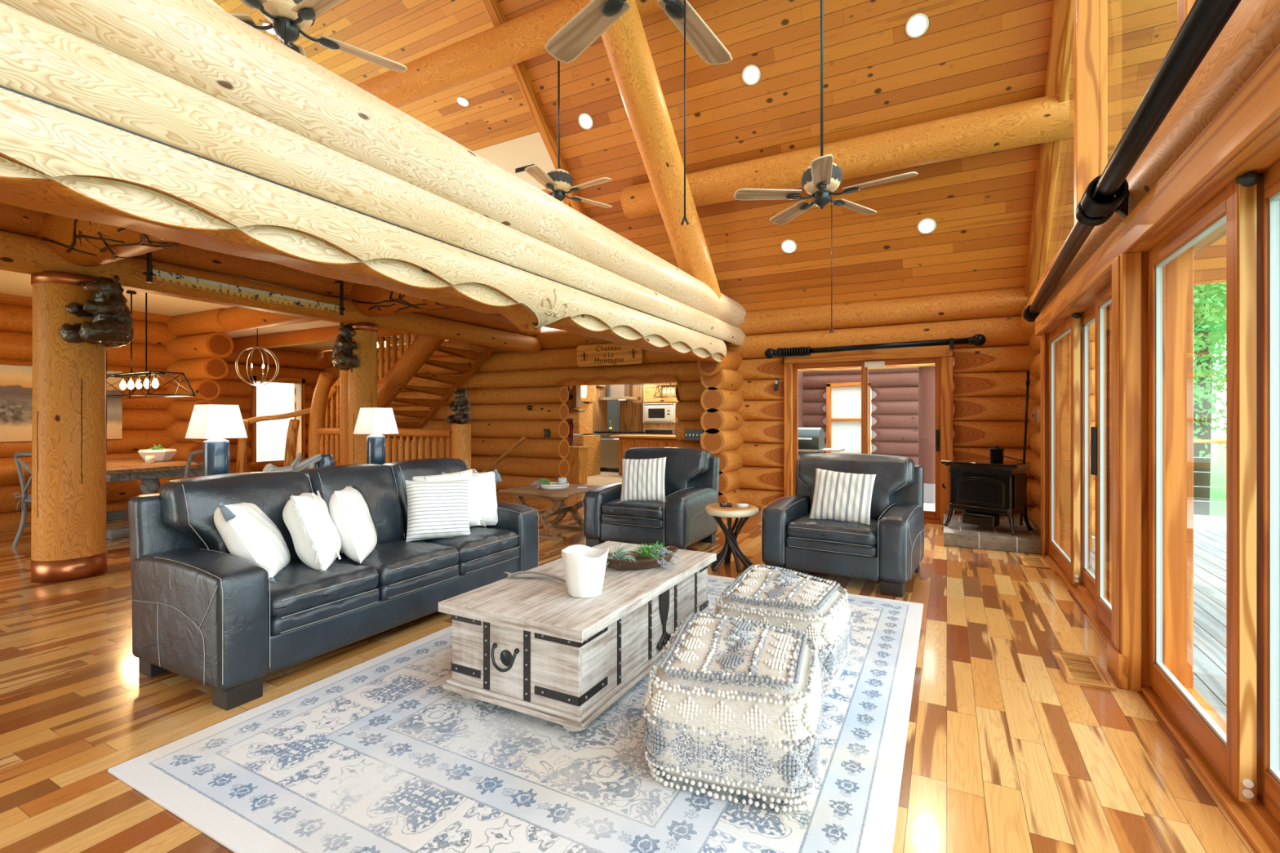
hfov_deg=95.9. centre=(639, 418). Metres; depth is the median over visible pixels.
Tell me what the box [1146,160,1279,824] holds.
door
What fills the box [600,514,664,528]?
cushion
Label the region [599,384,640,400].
range hood
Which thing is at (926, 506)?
floor
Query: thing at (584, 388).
wall sconce
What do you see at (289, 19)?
ceiling fan
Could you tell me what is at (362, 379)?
log post
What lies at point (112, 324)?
bear
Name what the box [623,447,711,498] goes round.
cushion
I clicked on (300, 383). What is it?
window
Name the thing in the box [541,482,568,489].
round tray
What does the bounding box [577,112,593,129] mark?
recessed light
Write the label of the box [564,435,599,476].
drawer unit
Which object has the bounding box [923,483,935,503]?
concrete pier
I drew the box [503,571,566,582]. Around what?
branch
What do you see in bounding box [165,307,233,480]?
wall
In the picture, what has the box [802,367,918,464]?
wall
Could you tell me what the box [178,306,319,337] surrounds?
log beam
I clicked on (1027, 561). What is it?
floor vent
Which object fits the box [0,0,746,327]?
log beam
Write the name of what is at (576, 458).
base cabinet
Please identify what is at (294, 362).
wall
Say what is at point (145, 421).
wall
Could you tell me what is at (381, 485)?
cushion
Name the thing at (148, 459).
candle
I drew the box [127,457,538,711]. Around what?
sofa
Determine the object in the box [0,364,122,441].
painting
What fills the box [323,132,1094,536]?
wall
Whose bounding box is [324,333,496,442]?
staircase
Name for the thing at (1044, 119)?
log beam
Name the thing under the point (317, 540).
throw pillow
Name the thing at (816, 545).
cushion
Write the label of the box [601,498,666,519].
seat cushion
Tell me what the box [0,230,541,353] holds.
log beam
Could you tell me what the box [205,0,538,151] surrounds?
ceiling
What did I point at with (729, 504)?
remote control
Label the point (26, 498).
dining chair
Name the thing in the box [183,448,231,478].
dining chair
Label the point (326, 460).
vase
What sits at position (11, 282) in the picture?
ceiling
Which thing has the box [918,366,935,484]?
porch post
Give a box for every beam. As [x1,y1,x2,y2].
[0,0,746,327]
[0,2,746,346]
[0,87,742,375]
[0,202,541,336]
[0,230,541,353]
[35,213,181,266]
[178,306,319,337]
[231,325,408,351]
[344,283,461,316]
[355,0,662,107]
[589,0,720,298]
[620,91,1069,219]
[798,363,935,372]
[1020,0,1279,335]
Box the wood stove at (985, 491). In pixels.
[941,459,1033,535]
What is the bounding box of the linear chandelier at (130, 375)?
[106,290,195,398]
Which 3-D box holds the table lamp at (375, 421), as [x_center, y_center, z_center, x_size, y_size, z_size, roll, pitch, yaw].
[-2.031,0.172,4.444,0.228,0.515,0.228,0,0,28]
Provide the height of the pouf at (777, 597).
0.491 m
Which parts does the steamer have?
handle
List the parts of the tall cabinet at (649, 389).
door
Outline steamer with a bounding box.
[988,445,1022,462]
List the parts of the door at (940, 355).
handle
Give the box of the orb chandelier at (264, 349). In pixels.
[234,328,279,386]
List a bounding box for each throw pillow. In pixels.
[213,502,290,582]
[282,490,343,571]
[328,485,378,564]
[404,479,470,542]
[412,469,485,527]
[440,469,502,526]
[620,457,666,502]
[808,467,875,524]
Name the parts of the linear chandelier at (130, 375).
light bulb, light bulb, hanging rod, light bulb, light bulb, cage frame, light bulb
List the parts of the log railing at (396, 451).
rail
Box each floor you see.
[0,467,1257,852]
[923,502,935,511]
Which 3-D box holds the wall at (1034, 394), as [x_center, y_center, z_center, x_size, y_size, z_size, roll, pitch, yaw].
[4.356,0.122,6.065,0.338,2.332,1.800,0,0,28]
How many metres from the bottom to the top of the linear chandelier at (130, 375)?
1.226 m
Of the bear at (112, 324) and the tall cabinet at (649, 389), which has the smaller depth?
the bear at (112, 324)
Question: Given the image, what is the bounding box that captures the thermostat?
[527,404,532,410]
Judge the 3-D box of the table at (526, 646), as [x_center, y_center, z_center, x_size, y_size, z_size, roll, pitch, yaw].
[-0.217,1.036,3.035,0.767,0.441,1.461,0,0,28]
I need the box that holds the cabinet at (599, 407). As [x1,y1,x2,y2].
[589,386,607,469]
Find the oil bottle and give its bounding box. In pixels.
[608,420,612,431]
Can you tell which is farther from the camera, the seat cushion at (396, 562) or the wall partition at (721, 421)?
the wall partition at (721, 421)
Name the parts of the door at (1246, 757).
frame, frame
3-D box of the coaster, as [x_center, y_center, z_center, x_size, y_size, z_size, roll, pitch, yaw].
[0.875,0.731,4.919,0.104,0.007,0.104,0,0,28]
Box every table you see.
[23,457,203,539]
[438,541,716,732]
[498,483,602,541]
[705,502,759,572]
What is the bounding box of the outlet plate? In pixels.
[1031,409,1039,422]
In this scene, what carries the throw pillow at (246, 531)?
on the sofa
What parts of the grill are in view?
handle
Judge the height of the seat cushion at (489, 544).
0.189 m
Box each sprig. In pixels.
[529,478,551,488]
[635,541,679,570]
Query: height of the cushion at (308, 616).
0.103 m
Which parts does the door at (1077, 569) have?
frame, handle, frame, frame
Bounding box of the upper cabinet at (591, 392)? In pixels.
[581,385,595,402]
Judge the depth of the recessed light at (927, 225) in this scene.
6.51 m
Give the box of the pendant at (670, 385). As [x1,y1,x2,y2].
[653,382,675,397]
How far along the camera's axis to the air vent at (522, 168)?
9.96 m
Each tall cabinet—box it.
[619,384,643,431]
[643,382,678,428]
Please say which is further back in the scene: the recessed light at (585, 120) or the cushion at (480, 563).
the recessed light at (585, 120)
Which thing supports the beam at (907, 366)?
attached to the porch post at (926, 375)
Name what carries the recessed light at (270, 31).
in the ceiling at (402, 32)
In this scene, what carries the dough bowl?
on the table at (526, 646)
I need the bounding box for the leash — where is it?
[565,418,576,446]
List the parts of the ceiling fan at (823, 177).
fan blade, fan blade, fan blade, down rod, pull chain, fan blade, fan blade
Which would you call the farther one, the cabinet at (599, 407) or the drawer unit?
the cabinet at (599, 407)
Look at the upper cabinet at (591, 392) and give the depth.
13.03 m
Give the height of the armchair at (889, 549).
0.966 m
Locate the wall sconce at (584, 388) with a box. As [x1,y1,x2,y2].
[581,385,588,397]
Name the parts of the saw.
handle, saw blade, handle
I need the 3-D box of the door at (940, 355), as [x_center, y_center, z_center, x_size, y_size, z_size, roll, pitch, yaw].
[2.888,0.185,7.440,2.015,2.170,0.210,0,0,28]
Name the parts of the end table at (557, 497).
leg, leg, leg, leg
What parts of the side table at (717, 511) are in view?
leg, leg, leg, leg, leg, leg, leg, leg, leg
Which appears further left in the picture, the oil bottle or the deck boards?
the oil bottle
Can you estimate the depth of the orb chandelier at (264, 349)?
9.07 m
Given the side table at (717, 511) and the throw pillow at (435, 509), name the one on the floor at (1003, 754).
the side table at (717, 511)
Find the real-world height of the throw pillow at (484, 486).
0.490 m
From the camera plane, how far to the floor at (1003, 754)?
2.44 m
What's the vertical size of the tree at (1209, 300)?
7.797 m
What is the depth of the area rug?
2.03 m
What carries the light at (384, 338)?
attached to the ceiling at (11, 282)
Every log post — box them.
[31,271,106,583]
[347,322,377,464]
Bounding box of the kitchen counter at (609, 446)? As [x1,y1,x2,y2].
[592,431,645,468]
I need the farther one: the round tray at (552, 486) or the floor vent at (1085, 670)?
the round tray at (552, 486)
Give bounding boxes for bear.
[59,275,134,346]
[331,323,359,370]
[445,387,471,424]
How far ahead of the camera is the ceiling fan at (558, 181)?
5.99 m
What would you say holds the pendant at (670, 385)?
hanging from the ceiling
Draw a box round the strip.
[0,84,732,344]
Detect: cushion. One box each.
[159,471,313,563]
[268,559,378,617]
[270,588,379,635]
[298,463,404,552]
[336,539,458,585]
[375,564,459,599]
[382,457,467,540]
[419,525,518,562]
[456,546,519,575]
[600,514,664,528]
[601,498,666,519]
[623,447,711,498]
[786,513,879,546]
[786,536,877,557]
[795,453,914,519]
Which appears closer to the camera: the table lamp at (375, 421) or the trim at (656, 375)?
the table lamp at (375, 421)
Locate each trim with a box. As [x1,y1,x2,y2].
[482,0,587,216]
[556,373,676,384]
[1025,0,1195,302]
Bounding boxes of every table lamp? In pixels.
[185,404,247,475]
[353,407,398,464]
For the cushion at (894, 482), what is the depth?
4.83 m
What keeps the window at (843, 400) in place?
in the wall at (895, 391)
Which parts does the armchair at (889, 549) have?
arm, panel, frame, arm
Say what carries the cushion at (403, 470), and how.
on the sofa
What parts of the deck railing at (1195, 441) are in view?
rail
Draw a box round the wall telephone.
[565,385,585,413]
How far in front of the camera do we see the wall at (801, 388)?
12.05 m
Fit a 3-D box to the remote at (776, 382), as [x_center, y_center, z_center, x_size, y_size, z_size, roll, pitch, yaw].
[1.870,-0.465,7.904,0.066,0.162,0.036,0,0,28]
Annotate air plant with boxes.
[599,542,639,566]
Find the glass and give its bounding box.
[558,477,566,487]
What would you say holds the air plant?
in the dough bowl
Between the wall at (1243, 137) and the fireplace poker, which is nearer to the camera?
the wall at (1243, 137)
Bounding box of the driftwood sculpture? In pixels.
[262,452,321,471]
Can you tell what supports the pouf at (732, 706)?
on the area rug
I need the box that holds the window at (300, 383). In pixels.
[247,375,305,466]
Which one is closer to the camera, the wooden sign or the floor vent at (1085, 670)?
the floor vent at (1085, 670)
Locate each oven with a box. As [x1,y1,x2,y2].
[643,403,675,422]
[643,428,675,435]
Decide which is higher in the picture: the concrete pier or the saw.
the saw
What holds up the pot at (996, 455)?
on the steamer
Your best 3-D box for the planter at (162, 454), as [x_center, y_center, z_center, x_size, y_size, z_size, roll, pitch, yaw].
[-5.829,0.409,6.973,0.320,0.209,0.370,0,0,-2]
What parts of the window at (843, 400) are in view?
pane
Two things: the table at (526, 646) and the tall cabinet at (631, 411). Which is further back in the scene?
the tall cabinet at (631, 411)
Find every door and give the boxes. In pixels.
[783,345,952,524]
[1048,281,1111,634]
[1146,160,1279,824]
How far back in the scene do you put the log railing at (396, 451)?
7.94 m
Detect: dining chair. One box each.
[12,451,31,546]
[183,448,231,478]
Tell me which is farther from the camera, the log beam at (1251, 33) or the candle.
the candle
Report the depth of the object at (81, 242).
4.22 m
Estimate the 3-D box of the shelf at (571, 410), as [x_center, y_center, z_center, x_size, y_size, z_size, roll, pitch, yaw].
[-1.297,-0.170,11.279,0.380,0.120,0.220,0,0,28]
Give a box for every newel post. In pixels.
[307,372,333,465]
[339,323,348,465]
[451,424,471,470]
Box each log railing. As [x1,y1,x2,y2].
[317,427,339,465]
[346,428,451,463]
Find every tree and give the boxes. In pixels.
[1193,282,1226,515]
[1193,309,1226,399]
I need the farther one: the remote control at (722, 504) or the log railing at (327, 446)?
the log railing at (327, 446)
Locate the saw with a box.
[142,251,345,315]
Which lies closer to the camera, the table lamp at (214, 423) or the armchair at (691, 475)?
the table lamp at (214, 423)
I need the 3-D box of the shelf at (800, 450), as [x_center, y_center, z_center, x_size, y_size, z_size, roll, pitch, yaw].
[2.792,0.505,9.468,0.980,0.030,0.680,0,0,28]
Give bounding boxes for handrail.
[235,407,311,473]
[481,435,527,472]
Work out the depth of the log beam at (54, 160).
2.45 m
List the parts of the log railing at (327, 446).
rail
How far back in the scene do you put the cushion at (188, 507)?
2.97 m
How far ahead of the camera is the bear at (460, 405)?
7.53 m
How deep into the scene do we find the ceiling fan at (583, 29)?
2.47 m
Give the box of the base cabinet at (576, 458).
[565,445,590,484]
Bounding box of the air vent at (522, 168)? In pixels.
[515,164,533,173]
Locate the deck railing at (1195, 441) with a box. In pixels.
[1193,439,1226,502]
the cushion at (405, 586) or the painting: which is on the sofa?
the cushion at (405, 586)
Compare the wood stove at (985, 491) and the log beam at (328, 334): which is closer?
the wood stove at (985, 491)
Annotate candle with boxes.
[145,455,155,463]
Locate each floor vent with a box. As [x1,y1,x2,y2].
[1018,555,1050,569]
[1050,649,1116,691]
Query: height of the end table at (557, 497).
0.500 m
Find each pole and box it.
[764,333,986,364]
[1022,0,1241,321]
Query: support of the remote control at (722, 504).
on the side table at (717, 511)
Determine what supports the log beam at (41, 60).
on the log beam at (54, 160)
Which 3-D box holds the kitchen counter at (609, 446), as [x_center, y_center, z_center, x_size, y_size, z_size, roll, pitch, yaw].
[-0.515,0.792,14.081,1.070,0.955,0.858,0,0,28]
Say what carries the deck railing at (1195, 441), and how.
on the deck boards
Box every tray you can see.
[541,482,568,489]
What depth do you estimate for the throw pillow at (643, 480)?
5.62 m
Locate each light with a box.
[262,22,275,35]
[377,336,399,351]
[457,96,469,106]
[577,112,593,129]
[742,64,760,85]
[781,239,796,253]
[905,13,928,38]
[916,217,936,234]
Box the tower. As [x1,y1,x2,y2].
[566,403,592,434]
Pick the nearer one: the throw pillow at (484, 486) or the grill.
the throw pillow at (484, 486)
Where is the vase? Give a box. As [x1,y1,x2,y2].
[314,454,335,467]
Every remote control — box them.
[719,502,726,506]
[727,502,732,506]
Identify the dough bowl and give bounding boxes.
[606,546,678,570]
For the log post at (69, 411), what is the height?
2.415 m
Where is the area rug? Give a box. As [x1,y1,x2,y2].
[107,574,923,852]
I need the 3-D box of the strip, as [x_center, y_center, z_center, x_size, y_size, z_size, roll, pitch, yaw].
[-0.900,-1.154,4.046,0.252,0.270,8.700,0,0,28]
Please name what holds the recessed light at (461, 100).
in the ceiling at (402, 32)
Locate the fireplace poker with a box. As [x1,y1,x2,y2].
[1019,368,1030,525]
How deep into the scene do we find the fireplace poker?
6.23 m
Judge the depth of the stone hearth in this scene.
5.68 m
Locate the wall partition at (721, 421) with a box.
[700,368,744,503]
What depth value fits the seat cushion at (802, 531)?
4.39 m
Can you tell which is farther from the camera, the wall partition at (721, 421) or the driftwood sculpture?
the wall partition at (721, 421)
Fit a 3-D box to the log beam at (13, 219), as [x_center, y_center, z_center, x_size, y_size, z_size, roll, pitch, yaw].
[-3.805,-1.560,6.157,0.306,0.304,8.500,0,0,28]
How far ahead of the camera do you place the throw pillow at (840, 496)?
4.49 m
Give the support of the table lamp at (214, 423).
on the console table
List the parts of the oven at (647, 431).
control panel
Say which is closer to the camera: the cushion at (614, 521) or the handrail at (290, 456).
the cushion at (614, 521)
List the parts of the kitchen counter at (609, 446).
handle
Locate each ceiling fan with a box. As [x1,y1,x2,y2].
[227,0,407,72]
[524,59,612,208]
[544,0,733,225]
[733,0,918,333]
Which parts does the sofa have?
frame, arm, panel, arm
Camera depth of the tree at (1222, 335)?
14.07 m
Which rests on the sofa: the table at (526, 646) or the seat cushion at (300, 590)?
the seat cushion at (300, 590)
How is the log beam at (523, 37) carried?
attached to the ceiling at (972, 55)
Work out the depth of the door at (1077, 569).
4.24 m
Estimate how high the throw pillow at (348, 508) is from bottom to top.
0.434 m
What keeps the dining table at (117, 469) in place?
on the floor at (1003, 754)
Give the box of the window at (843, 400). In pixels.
[826,382,870,453]
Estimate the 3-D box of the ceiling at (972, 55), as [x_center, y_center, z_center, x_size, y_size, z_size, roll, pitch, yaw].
[1.754,-4.346,4.896,7.300,5.892,5.892,0,0,28]
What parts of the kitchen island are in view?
door, door, door, door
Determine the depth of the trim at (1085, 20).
4.02 m
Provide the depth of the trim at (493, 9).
6.95 m
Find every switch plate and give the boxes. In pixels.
[543,428,550,437]
[684,429,703,439]
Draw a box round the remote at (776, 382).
[773,378,778,391]
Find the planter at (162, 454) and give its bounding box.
[137,444,177,462]
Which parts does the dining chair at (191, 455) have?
leg, rail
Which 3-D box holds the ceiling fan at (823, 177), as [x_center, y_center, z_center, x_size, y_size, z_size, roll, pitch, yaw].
[1.369,-2.779,4.345,1.285,4.282,1.227,0,0,18]
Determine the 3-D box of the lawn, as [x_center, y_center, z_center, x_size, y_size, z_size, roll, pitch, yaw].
[22.914,1.995,21.794,100.000,0.050,120.000,0,0,28]
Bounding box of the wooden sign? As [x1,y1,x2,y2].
[576,342,643,367]
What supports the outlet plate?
attached to the wall at (1034, 394)
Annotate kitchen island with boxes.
[618,437,678,475]
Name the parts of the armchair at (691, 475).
arm, panel, arm, frame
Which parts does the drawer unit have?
drawer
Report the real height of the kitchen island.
0.855 m
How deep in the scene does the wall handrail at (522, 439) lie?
9.95 m
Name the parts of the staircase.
handrail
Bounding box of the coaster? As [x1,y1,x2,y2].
[736,503,748,506]
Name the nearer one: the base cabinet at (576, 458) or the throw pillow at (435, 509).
the throw pillow at (435, 509)
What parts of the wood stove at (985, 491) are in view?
leg, door glass, door frame, ash drawer, plate, leg, panel, leg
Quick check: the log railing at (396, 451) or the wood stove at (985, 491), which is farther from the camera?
the log railing at (396, 451)
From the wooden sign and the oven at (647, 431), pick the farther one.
the oven at (647, 431)
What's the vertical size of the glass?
0.100 m
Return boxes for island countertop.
[609,434,675,438]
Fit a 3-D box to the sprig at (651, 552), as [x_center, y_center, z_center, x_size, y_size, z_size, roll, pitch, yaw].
[0.095,0.756,3.163,0.252,0.162,0.228,0,0,6]
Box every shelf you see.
[568,408,585,413]
[798,448,844,452]
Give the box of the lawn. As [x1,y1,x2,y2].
[256,432,1226,516]
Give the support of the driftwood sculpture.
on the console table
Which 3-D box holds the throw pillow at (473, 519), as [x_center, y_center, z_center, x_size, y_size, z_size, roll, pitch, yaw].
[-1.387,0.603,4.134,0.541,0.459,0.213,0,0,-32]
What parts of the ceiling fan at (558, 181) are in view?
fan blade, down rod, fan blade, fan blade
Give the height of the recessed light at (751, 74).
0.142 m
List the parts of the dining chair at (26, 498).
rail, seat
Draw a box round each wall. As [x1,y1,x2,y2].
[0,293,179,525]
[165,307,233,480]
[208,346,333,473]
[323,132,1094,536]
[601,383,643,431]
[798,372,804,426]
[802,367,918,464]
[1028,323,1093,554]
[1035,44,1279,852]
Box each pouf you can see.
[642,611,825,812]
[712,564,853,697]
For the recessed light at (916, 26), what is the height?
0.142 m
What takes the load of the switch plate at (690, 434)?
attached to the wall at (989, 379)
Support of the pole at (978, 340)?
attached to the wall at (989, 379)
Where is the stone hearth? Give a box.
[943,513,1041,554]
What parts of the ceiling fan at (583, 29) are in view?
fan blade, pull chain, fan blade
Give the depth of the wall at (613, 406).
16.37 m
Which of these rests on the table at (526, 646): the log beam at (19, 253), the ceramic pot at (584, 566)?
the ceramic pot at (584, 566)
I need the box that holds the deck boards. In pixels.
[1089,514,1226,721]
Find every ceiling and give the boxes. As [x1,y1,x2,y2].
[0,269,516,351]
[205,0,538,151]
[497,0,1226,312]
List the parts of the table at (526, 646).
bail handle, handle plate, lid, moulding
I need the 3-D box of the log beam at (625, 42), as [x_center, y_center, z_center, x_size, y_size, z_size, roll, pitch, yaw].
[-0.068,-3.440,5.620,0.403,4.105,4.145,0,0,28]
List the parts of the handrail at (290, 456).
branch post, rail, branch post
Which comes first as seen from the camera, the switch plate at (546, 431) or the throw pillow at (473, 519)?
the throw pillow at (473, 519)
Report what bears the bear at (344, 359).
attached to the log post at (362, 379)
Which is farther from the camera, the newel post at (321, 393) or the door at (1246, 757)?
the newel post at (321, 393)
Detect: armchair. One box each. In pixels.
[582,447,719,550]
[760,453,924,597]
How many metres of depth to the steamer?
5.96 m
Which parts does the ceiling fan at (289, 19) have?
fan blade, fan blade, fan blade, fan blade, fan blade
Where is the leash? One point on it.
(570, 438)
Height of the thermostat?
0.090 m
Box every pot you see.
[561,544,608,598]
[988,448,1004,462]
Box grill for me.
[798,426,844,457]
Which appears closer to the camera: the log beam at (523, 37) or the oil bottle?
the log beam at (523, 37)

